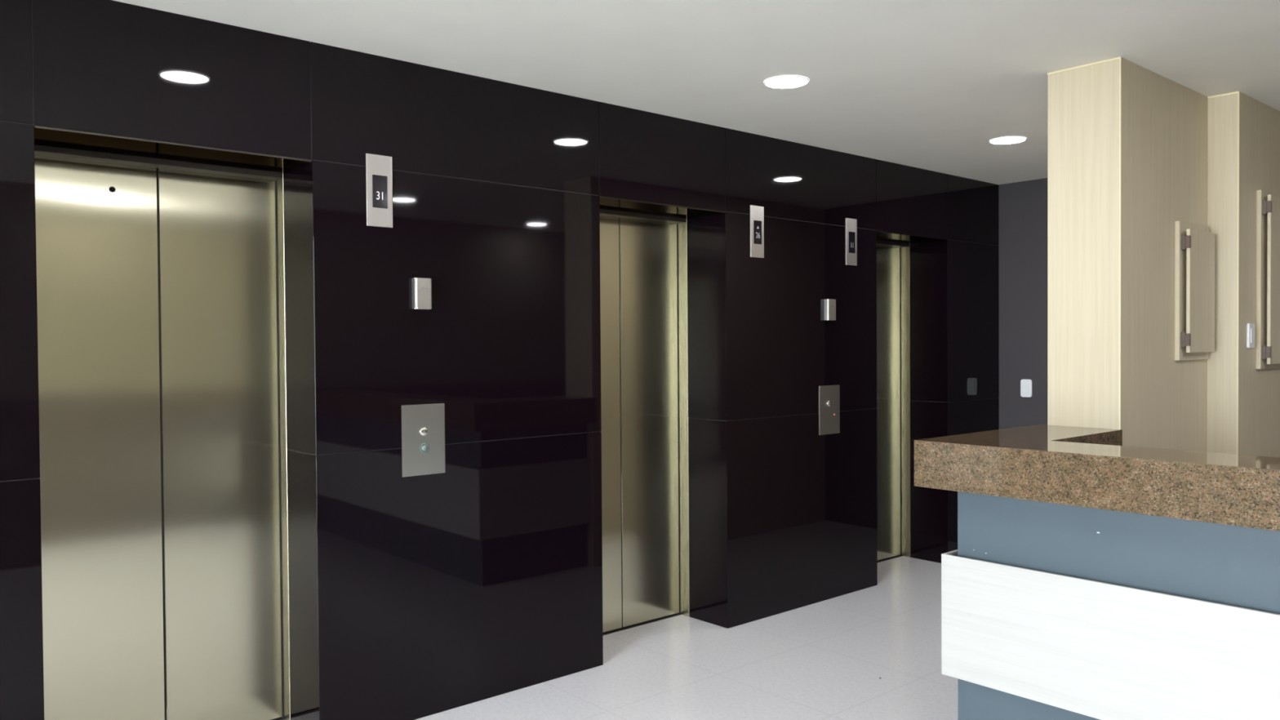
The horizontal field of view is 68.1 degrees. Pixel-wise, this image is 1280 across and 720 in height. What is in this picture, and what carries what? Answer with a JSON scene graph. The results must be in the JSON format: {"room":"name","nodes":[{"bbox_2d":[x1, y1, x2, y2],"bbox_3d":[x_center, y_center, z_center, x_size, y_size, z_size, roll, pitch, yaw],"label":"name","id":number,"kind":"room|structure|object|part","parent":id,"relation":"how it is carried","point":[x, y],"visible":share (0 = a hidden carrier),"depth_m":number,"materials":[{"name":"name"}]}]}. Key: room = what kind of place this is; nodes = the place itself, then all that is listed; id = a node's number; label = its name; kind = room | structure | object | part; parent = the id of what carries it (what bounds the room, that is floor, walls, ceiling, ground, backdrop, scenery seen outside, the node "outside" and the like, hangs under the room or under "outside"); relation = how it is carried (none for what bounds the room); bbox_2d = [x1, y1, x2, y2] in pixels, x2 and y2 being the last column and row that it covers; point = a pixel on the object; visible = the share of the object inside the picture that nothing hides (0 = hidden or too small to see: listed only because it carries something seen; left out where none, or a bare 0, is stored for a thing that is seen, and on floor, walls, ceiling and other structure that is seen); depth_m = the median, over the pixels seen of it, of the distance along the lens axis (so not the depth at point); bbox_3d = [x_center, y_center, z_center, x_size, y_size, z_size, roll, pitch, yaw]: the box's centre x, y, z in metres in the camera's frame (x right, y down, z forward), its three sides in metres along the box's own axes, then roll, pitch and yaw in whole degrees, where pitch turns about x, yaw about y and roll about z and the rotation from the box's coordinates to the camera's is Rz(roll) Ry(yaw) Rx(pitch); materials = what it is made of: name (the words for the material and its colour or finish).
{"room":"lobby","nodes":[
{"label":"lobby","id":0,"kind":"room"},
{"bbox_2d":[0,0,999,719],"bbox_3d":[-0.917,0.124,3.806,8.800,2.540,0.282,-1,1,-41],"label":"wall","id":1,"kind":"structure","parent":0,"point":[412,597],"depth_m":3.87,"materials":[{"name":"black stone"}]},
{"bbox_2d":[34,144,290,719],"bbox_3d":[-1.708,0.345,3.381,0.927,2.142,0.110,-1,1,-41],"label":"door","id":2,"kind":"structure","parent":1,"relation":"in","point":[161,282],"depth_m":3.39,"materials":[{"name":"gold metal"}]},
{"bbox_3d":[-1.898,0.349,3.256,0.454,2.104,0.030,-1,1,-41],"label":"panel","id":3,"kind":"part","parent":2,"relation":"part of","materials":[{"name":"silver metal"}]},
{"bbox_3d":[-1.554,0.342,3.555,0.448,2.104,0.030,-1,1,-41],"label":"panel","id":4,"kind":"part","parent":2,"relation":"part of","materials":[{"name":"silver metal"}]},
{"bbox_3d":[-1.719,1.408,3.421,0.847,0.014,0.052,-1,1,-41],"label":"sill","id":5,"kind":"part","parent":2,"relation":"part of","materials":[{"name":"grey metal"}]},
{"bbox_2d":[365,153,392,227],"bbox_3d":[-0.977,-0.635,3.554,0.106,0.268,0.007,-1,1,-41],"label":"indicator","id":6,"kind":"object","parent":1,"relation":"attached to","point":[379,168],"visible":1,"depth_m":3.55,"materials":[{"name":"grey metal"}]},
{"bbox_2d":[411,277,431,309],"bbox_3d":[-0.842,-0.257,3.659,0.071,0.121,0.032,-1,1,-41],"label":"card reader","id":7,"kind":"object","parent":1,"relation":"attached to","point":[421,287],"visible":1,"depth_m":3.64,"materials":[{"name":"grey metal"}]},
{"bbox_2d":[401,403,444,477],"bbox_3d":[-0.839,0.310,3.679,0.184,0.275,0.015,-1,1,-41],"label":"panel","id":8,"kind":"object","parent":1,"relation":"attached to","point":[423,425],"visible":1,"depth_m":3.68,"materials":[{"name":"grey metal"}]},
{"bbox_2d":[600,208,688,635],"bbox_3d":[-0.089,0.311,4.787,0.891,2.142,0.110,-1,1,-41],"label":"door","id":9,"kind":"structure","parent":1,"relation":"in","point":[643,257],"depth_m":4.90,"materials":[{"name":"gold metal"}]},
{"bbox_3d":[-0.273,0.315,4.667,0.436,2.104,0.030,-1,1,-41],"label":"panel","id":10,"kind":"part","parent":9,"relation":"part of","materials":[{"name":"silver metal"}]},
{"bbox_3d":[-0.100,1.374,4.826,0.811,0.014,0.052,-1,1,-41],"label":"sill","id":11,"kind":"part","parent":9,"relation":"part of","materials":[{"name":"grey metal"}]},
{"bbox_3d":[0.058,0.308,4.954,0.430,2.104,0.030,-1,1,-41],"label":"panel","id":12,"kind":"part","parent":9,"relation":"part of","materials":[{"name":"silver metal"}]},
{"bbox_2d":[750,204,764,257],"bbox_3d":[0.613,-0.669,4.935,0.106,0.268,0.007,-1,1,-41],"label":"indicator","id":13,"kind":"object","parent":1,"relation":"attached to","point":[757,213],"visible":1,"depth_m":4.93,"materials":[{"name":"grey metal"}]},
{"bbox_2d":[818,384,839,435],"bbox_3d":[1.074,0.281,5.340,0.184,0.275,0.015,-1,1,-41],"label":"panel","id":14,"kind":"object","parent":1,"relation":"attached to","point":[828,395],"visible":1,"depth_m":5.34,"materials":[{"name":"grey metal"}]},
{"bbox_2d":[824,298,835,320],"bbox_3d":[1.070,-0.282,5.320,0.071,0.121,0.032,-1,1,-41],"label":"card reader","id":15,"kind":"object","parent":1,"relation":"attached to","point":[829,304],"visible":1,"depth_m":5.30,"materials":[{"name":"grey metal"}]},
{"bbox_2d":[845,217,857,265],"bbox_3d":[1.222,-0.682,5.464,0.106,0.268,0.007,-1,1,-41],"label":"indicator","id":16,"kind":"object","parent":1,"relation":"attached to","point":[851,224],"visible":1,"depth_m":5.46,"materials":[{"name":"grey metal"}]},
{"bbox_2d":[876,240,910,562],"bbox_3d":[1.486,0.277,6.154,0.858,2.142,0.110,-1,1,-41],"label":"door","id":17,"kind":"structure","parent":1,"relation":"in","point":[893,294],"depth_m":6.36,"materials":[{"name":"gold metal"}]},
{"bbox_3d":[1.627,0.275,6.316,0.414,2.104,0.030,-1,1,-41],"label":"panel","id":18,"kind":"part","parent":17,"relation":"part of","materials":[{"name":"silver metal"}]},
{"bbox_3d":[1.474,1.341,6.193,0.778,0.014,0.052,-1,1,-41],"label":"sill","id":19,"kind":"part","parent":17,"relation":"part of","materials":[{"name":"grey metal"}]},
{"bbox_2d":[284,555,958,719],"bbox_3d":[0.238,1.458,2.447,9.120,0.100,5.040,-1,1,-41],"label":"floor","id":20,"kind":"structure","parent":0,"point":[826,660],"depth_m":4.18,"materials":[{"name":"tile"}]},
{"bbox_2d":[914,424,1279,719],"bbox_3d":[2.149,0.837,2.637,0.905,1.109,2.582,-1,1,-41],"label":"reception desk","id":21,"kind":"object","parent":20,"relation":"on","point":[1090,575],"depth_m":2.89,"materials":[{"name":"brown stone"}]},
{"bbox_2d":[914,424,1279,531],"bbox_3d":[2.145,0.363,2.629,0.905,0.161,2.582,-1,1,-41],"label":"countertop","id":22,"kind":"structure","parent":21,"relation":"on","point":[1068,465],"depth_m":2.86,"materials":[{"name":"brown stone"}]},
{"bbox_3d":[2.196,0.891,2.635,0.839,0.422,2.516,-1,1,-41],"label":"panel","id":23,"kind":"part","parent":21,"relation":"part of","materials":[{"name":"white wood"}]},
{"bbox_2d":[112,0,1279,184],"bbox_3d":[0.220,-1.191,2.403,9.120,0.120,5.040,-1,1,-41],"label":"ceiling","id":24,"kind":"structure","parent":0,"point":[922,84],"depth_m":3.52,"materials":[{"name":"paint"}]},
{"bbox_2d":[764,75,808,88],"bbox_3d":[0.610,-1.157,3.941,0.188,0.005,0.188,-1,1,-41],"label":"recessed light","id":25,"kind":"object","parent":24,"relation":"in","point":[786,81],"visible":1,"depth_m":3.93,"materials":[{"name":"white plastic"}]},
{"bbox_2d":[989,136,1026,144],"bbox_3d":[1.987,-1.185,5.109,0.188,0.005,0.188,-1,1,-41],"label":"recessed light","id":26,"kind":"object","parent":24,"relation":"in","point":[1006,140],"visible":1,"depth_m":5.09,"materials":[{"name":"white plastic"}]},
{"bbox_2d":[998,177,1048,429],"bbox_3d":[3.720,0.068,5.267,0.120,2.540,4.755,-1,1,-41],"label":"wall","id":27,"kind":"structure","parent":0,"point":[1023,245],"depth_m":6.44,"materials":[{"name":"grey paint"}]},
{"bbox_2d":[1020,378,1031,397],"bbox_3d":[2.625,0.192,6.431,0.012,0.122,0.078,-1,1,-41],"label":"light switch","id":28,"kind":"object","parent":27,"relation":"attached to","point":[1025,384],"visible":1,"depth_m":6.43,"materials":[{"name":"white plastic"}]},
{"bbox_2d":[1047,57,1208,452],"bbox_3d":[2.108,0.099,4.061,0.925,2.540,0.285,-1,1,-41],"label":"column","id":29,"kind":"structure","parent":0,"point":[1165,122],"depth_m":3.79,"materials":[{"name":"beige wood"}]},
{"bbox_2d":[1047,57,1239,454],"bbox_3d":[2.181,0.100,3.944,1.011,2.540,0.274,-1,1,-24],"label":"trim","id":30,"kind":"structure","parent":29,"relation":"attached to","point":[1117,58],"depth_m":3.69,"materials":[{"name":"beige wood"}]},
{"bbox_2d":[1174,221,1214,360],"bbox_3d":[2.409,-0.294,4.095,0.345,0.588,0.052,-1,1,-41],"label":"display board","id":31,"kind":"object","parent":29,"relation":"attached to","point":[1194,246],"visible":1,"depth_m":4.03,"materials":[{"name":"beige wood"}]},
{"bbox_2d":[1206,92,1279,457],"bbox_3d":[3.059,0.080,4.805,1.485,2.540,0.408,-1,1,-41],"label":"column","id":32,"kind":"structure","parent":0,"point":[1259,389],"depth_m":4.22,"materials":[{"name":"beige wood"}]},
{"bbox_2d":[1246,323,1254,348],"bbox_3d":[2.750,-0.109,4.256,0.078,0.112,0.013,-1,1,-41],"label":"light switch","id":33,"kind":"object","parent":32,"relation":"attached to","point":[1250,326],"visible":1,"depth_m":4.24,"materials":[{"name":"white plastic"}]},
{"bbox_2d":[1256,190,1279,368],"bbox_3d":[3.054,-0.370,4.491,0.600,0.814,0.052,-1,1,-41],"label":"display board","id":34,"kind":"object","parent":32,"relation":"attached to","point":[1268,204],"visible":1,"depth_m":4.32,"materials":[{"name":"beige wood"}]}
]}

